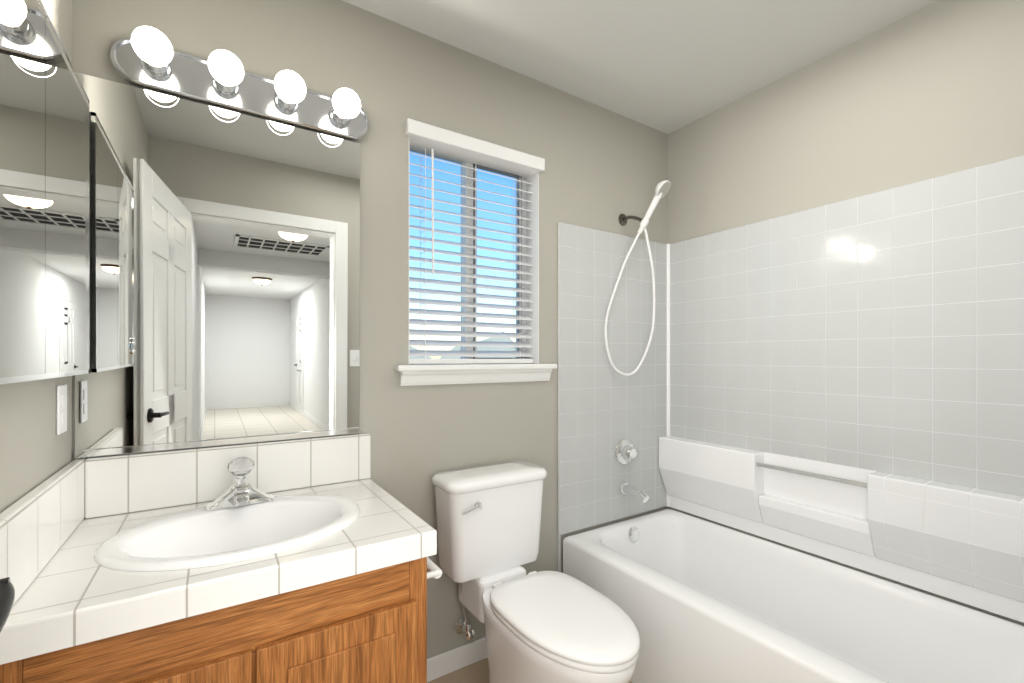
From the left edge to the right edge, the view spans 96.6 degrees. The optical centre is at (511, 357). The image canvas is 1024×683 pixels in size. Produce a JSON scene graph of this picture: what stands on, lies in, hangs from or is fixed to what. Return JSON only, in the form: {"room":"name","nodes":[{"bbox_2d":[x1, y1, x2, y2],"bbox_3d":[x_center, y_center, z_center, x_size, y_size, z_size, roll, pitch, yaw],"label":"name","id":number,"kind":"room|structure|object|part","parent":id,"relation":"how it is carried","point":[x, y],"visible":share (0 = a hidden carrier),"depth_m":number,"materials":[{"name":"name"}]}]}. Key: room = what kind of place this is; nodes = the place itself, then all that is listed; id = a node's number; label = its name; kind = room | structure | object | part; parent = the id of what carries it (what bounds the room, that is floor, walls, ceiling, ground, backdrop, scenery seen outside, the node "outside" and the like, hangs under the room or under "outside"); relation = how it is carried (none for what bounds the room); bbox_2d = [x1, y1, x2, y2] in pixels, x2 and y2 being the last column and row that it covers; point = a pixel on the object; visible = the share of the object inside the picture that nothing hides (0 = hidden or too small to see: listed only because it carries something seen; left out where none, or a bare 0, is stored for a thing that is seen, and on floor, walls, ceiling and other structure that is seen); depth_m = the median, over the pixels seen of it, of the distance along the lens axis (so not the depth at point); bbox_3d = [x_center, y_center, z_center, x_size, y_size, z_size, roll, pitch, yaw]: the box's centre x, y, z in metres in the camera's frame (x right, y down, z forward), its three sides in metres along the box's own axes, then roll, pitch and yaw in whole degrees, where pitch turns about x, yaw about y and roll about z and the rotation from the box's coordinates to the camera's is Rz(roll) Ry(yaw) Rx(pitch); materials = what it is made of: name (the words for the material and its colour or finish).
{"room":"bathroom","nodes":[
{"label":"bathroom","id":0,"kind":"room"},
{"bbox_2d":[0,0,72,512],"bbox_3d":[-0.711,0.000,0.414,0.120,2.440,1.770,0,0,-33],"label":"wall","id":1,"kind":"structure","parent":0,"point":[36,450],"depth_m":0.94,"materials":[{"name":"grey paint"}]},
{"bbox_2d":[0,0,88,384],"bbox_3d":[-0.905,-0.310,0.866,0.045,0.700,0.700,0,0,-33],"label":"upper cabinet","id":2,"kind":"object","parent":1,"relation":"attached to","point":[44,216],"visible":0.96,"depth_m":0.85,"materials":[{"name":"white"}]},
{"bbox_2d":[56,384,66,434],"bbox_3d":[-1.077,0.122,1.092,0.007,0.115,0.070,0,0,-33],"label":"electrical outlet","id":3,"kind":"object","parent":1,"relation":"attached to","point":[61,408],"visible":1,"depth_m":1.08,"materials":[{"name":"white plastic"}]},
{"bbox_2d":[73,0,667,658],"bbox_3d":[-0.186,0.000,1.896,2.660,2.440,0.140,0,0,-33],"label":"wall","id":4,"kind":"structure","parent":0,"point":[603,170],"depth_m":1.72,"materials":[{"name":"grey paint"}]},
{"bbox_2d":[74,72,359,457],"bbox_3d":[-0.831,-0.240,1.381,0.724,1.000,0.015,0,0,-33],"label":"vanity mirror","id":5,"kind":"object","parent":4,"relation":"attached to","point":[224,276],"visible":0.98,"depth_m":1.34,"materials":[{"name":"clear glass"}]},
{"bbox_2d":[109,26,369,140],"bbox_3d":[-0.749,-0.808,1.347,0.686,0.122,0.160,0,0,-33],"label":"sconce","id":6,"kind":"object","parent":4,"relation":"attached to","point":[147,58],"visible":1,"depth_m":1.33,"materials":[{"name":"silver metal"}]},
{"bbox_2d":[427,636,487,681],"bbox_3d":[-0.145,1.177,1.831,0.837,0.085,0.012,0,0,-33],"label":"baseboard","id":7,"kind":"structure","parent":4,"relation":"attached to","point":[453,660],"depth_m":1.77,"materials":[{"name":"white wood"}]},
{"bbox_2d":[400,147,551,385],"bbox_3d":[-0.155,-0.382,1.898,0.683,0.967,0.169,0,0,-33],"label":"window","id":8,"kind":"structure","parent":4,"relation":"in","point":[526,325],"depth_m":1.92,"materials":[{"name":"white plastic"}]},
{"bbox_3d":[-0.164,0.014,1.899,0.586,0.020,0.050,0,0,-33],"label":"window blind bottom rail","id":9,"kind":"part","parent":8,"relation":"part of","materials":[{"name":"white plastic"}]},
{"bbox_2d":[405,118,544,177],"bbox_3d":[-0.147,-0.847,1.875,0.626,0.054,0.109,0,0,-33],"label":"blind valance","id":10,"kind":"object","parent":8,"relation":"attached to","point":[443,142],"visible":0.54,"depth_m":1.83,"materials":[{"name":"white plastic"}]},
{"bbox_2d":[420,149,425,359],"bbox_3d":[-0.348,-0.398,1.779,0.002,0.815,0.056,0,0,-33],"label":"blind cord","id":11,"kind":"object","parent":10,"relation":"hanging from","point":[425,149],"depth_m":1.75,"materials":[{"name":"white fabric"}]},
{"bbox_2d":[431,149,433,273],"bbox_3d":[-0.303,-0.560,1.747,0.009,0.480,0.015,0,0,-33],"label":"blind wand","id":12,"kind":"object","parent":10,"relation":"hanging from","point":[432,155],"visible":0.92,"depth_m":1.74,"materials":[{"name":"white plastic"}]},
{"bbox_2d":[469,168,475,358],"bbox_3d":[-0.164,-0.398,1.899,0.002,0.815,0.056,0,0,-33],"label":"blind cord","id":13,"kind":"object","parent":10,"relation":"hanging from","point":[469,250],"depth_m":1.92,"materials":[{"name":"white fabric"}]},
{"bbox_2d":[513,178,519,358],"bbox_3d":[0.021,-0.398,2.019,0.002,0.815,0.056,0,0,-33],"label":"blind cord","id":14,"kind":"object","parent":10,"relation":"hanging from","point":[513,178],"depth_m":2.04,"materials":[{"name":"white fabric"}]},
{"bbox_3d":[-0.117,0.075,1.839,0.683,0.054,0.028,0,0,-33],"label":"window sill apron","id":15,"kind":"part","parent":8,"relation":"part of","materials":[{"name":"white wood"}]},
{"bbox_2d":[395,364,556,370],"bbox_3d":[-0.140,0.037,1.875,0.723,0.022,0.145,0,0,-33],"label":"window sill","id":16,"kind":"structure","parent":4,"relation":"attached to","point":[431,367],"depth_m":1.79,"materials":[{"name":"white wood"}]},
{"bbox_2d":[427,658,631,682],"bbox_3d":[0.281,1.250,1.180,2.660,0.060,1.850,0,0,-33],"label":"floor","id":17,"kind":"structure","parent":0,"point":[476,672],"depth_m":1.75,"materials":[{"name":"beige tile"}]},
{"bbox_2d":[0,433,441,682],"bbox_3d":[-0.635,0.742,1.164,0.823,0.957,0.589,0,0,-33],"label":"bathroom vanity","id":18,"kind":"object","parent":17,"relation":"on","point":[307,560],"visible":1,"depth_m":0.99,"materials":[{"name":"white tile"}]},
{"bbox_2d":[94,494,360,599],"bbox_3d":[-0.662,0.479,1.130,0.552,0.146,0.428,0,0,-33],"label":"sink","id":19,"kind":"object","parent":18,"relation":"in","point":[129,553],"depth_m":1.13,"materials":[{"name":"white ceramic"}]},
{"bbox_2d":[432,461,639,682],"bbox_3d":[0.070,0.823,1.503,0.428,0.794,0.792,0,0,-33],"label":"toilet","id":20,"kind":"object","parent":17,"relation":"on","point":[549,627],"visible":1,"depth_m":1.54,"materials":[{"name":"white ceramic"}]},
{"bbox_3d":[-0.136,0.521,1.580,0.085,0.033,0.024,0,0,-33],"label":"lever","id":21,"kind":"part","parent":20,"relation":"part of","materials":[{"name":"silver metal"}]},
{"bbox_3d":[-0.081,0.625,1.736,0.404,0.315,0.186,0,0,-33],"label":"tank","id":22,"kind":"part","parent":20,"relation":"part of","materials":[{"name":"white ceramic"}]},
{"bbox_3d":[-0.080,0.447,1.734,0.428,0.041,0.204,0,0,-33],"label":"tank lid","id":23,"kind":"part","parent":20,"relation":"part of","materials":[{"name":"white ceramic"}]},
{"bbox_3d":[0.140,1.018,1.433,0.332,0.405,0.583,0,0,-33],"label":"bowl","id":24,"kind":"part","parent":20,"relation":"part of","materials":[{"name":"white ceramic"}]},
{"bbox_3d":[0.164,0.790,1.396,0.338,0.048,0.510,0,0,-33],"label":"seat lid","id":25,"kind":"part","parent":20,"relation":"part of","materials":[{"name":"white plastic"}]},
{"bbox_2d":[563,509,1023,682],"bbox_3d":[0.957,1.013,1.614,0.740,0.414,1.544,0,0,-33],"label":"bathtub","id":26,"kind":"object","parent":17,"relation":"on","point":[696,600],"visible":0.98,"depth_m":1.64,"materials":[{"name":"white ceramic"}]},
{"bbox_2d":[343,0,938,133],"bbox_3d":[0.298,-1.260,1.155,2.660,0.080,1.910,0,0,-33],"label":"ceiling","id":27,"kind":"structure","parent":0,"point":[667,66],"depth_m":1.75,"materials":[{"name":"white paint"}]},
{"bbox_2d":[557,156,1023,622],"bbox_3d":[0.958,0.302,1.615,0.768,1.835,1.576,0,0,-33],"label":"tiled wall","id":28,"kind":"structure","parent":0,"point":[860,339],"depth_m":1.85,"materials":[{"name":"white tile"}]},
{"bbox_3d":[0.213,1.011,2.063,0.010,0.418,0.012,0,0,-33],"label":"leg","id":29,"kind":"part","parent":28,"relation":"part of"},
{"bbox_2d":[604,180,670,502],"bbox_3d":[0.606,-0.067,2.179,0.268,1.520,0.250,0,0,-33],"label":"shower fixture","id":30,"kind":"object","parent":28,"relation":"attached to","point":[625,452],"visible":1,"depth_m":2.21,"materials":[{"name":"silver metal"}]},
{"bbox_3d":[0.595,-0.684,2.237,0.060,0.082,0.139,0,0,-33],"label":"arm","id":31,"kind":"part","parent":30,"relation":"part of"},
{"bbox_2d":[667,244,669,506],"bbox_3d":[0.845,0.093,2.468,0.026,1.417,0.026,0,0,-33],"label":"bead","id":32,"kind":"object","parent":28,"relation":"attached to","point":[668,348],"visible":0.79,"depth_m":2.46,"materials":[{"name":"white plastic"}]},
{"bbox_2d":[659,436,763,522],"bbox_3d":[0.952,0.580,2.228,0.087,0.320,0.514,0,0,-33],"label":"shelf","id":33,"kind":"object","parent":28,"relation":"attached to","point":[726,479],"visible":0.98,"depth_m":2.17,"materials":[{"name":"white plastic"}]},
{"bbox_2d":[757,462,866,487],"bbox_3d":[1.193,0.468,1.834,0.018,0.018,0.408,0,0,-33],"label":"shelf rail","id":34,"kind":"object","parent":28,"relation":"attached to","point":[829,478],"visible":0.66,"depth_m":1.81,"materials":[{"name":"white plastic"}]},
{"bbox_2d":[759,494,874,556],"bbox_3d":[1.219,0.672,1.851,0.052,0.135,0.410,0,0,-33],"label":"shelf","id":35,"kind":"object","parent":28,"relation":"attached to","point":[846,531],"visible":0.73,"depth_m":1.82,"materials":[{"name":"white plastic"}]},
{"bbox_3d":[1.268,0.611,1.817,0.005,0.382,1.548,0,0,-33],"label":"panel","id":36,"kind":"part","parent":28,"relation":"part of","materials":[{"name":"white tile"}]},
{"bbox_2d":[867,472,1023,602],"bbox_3d":[1.487,0.580,1.408,0.087,0.320,0.624,0,0,-33],"label":"shelf","id":37,"kind":"object","parent":28,"relation":"attached to","point":[971,537],"visible":1,"depth_m":1.47,"materials":[{"name":"white tile"}]},
{"bbox_2d":[668,0,1023,625],"bbox_3d":[1.383,0.000,1.779,0.120,2.440,1.770,0,0,-33],"label":"wall","id":38,"kind":"structure","parent":0,"point":[933,90],"depth_m":1.73,"materials":[{"name":"grey paint"}]},
{"label":"outside","id":39,"kind":"structure","parent":0,"visible":0},
{"bbox_2d":[409,331,515,358],"bbox_3d":[-20.200,2.394,58.455,90.000,13.652,0.001,0,0,-33],"label":"houses","id":40,"kind":"structure","parent":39,"point":[486,348],"depth_m":69.39,"materials":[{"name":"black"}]},
{"bbox_3d":[0.271,0.158,0.069,0.996,2.123,0.144,0,0,-33],"label":"door frame","id":41,"kind":"structure","parent":0,"visible":0},
{"bbox_3d":[-0.379,0.198,0.222,0.169,2.020,0.814,0,0,-33],"label":"door","id":42,"kind":"structure","parent":41,"relation":"attached to","visible":0},
{"bbox_2d":[0,577,14,631],"bbox_3d":[-0.583,0.258,0.443,0.133,0.062,0.142,0,0,-43],"label":"door handle","id":43,"kind":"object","parent":42,"relation":"attached to","point":[7,593],"depth_m":0.48,"materials":[{"name":"black metal"}]}
]}

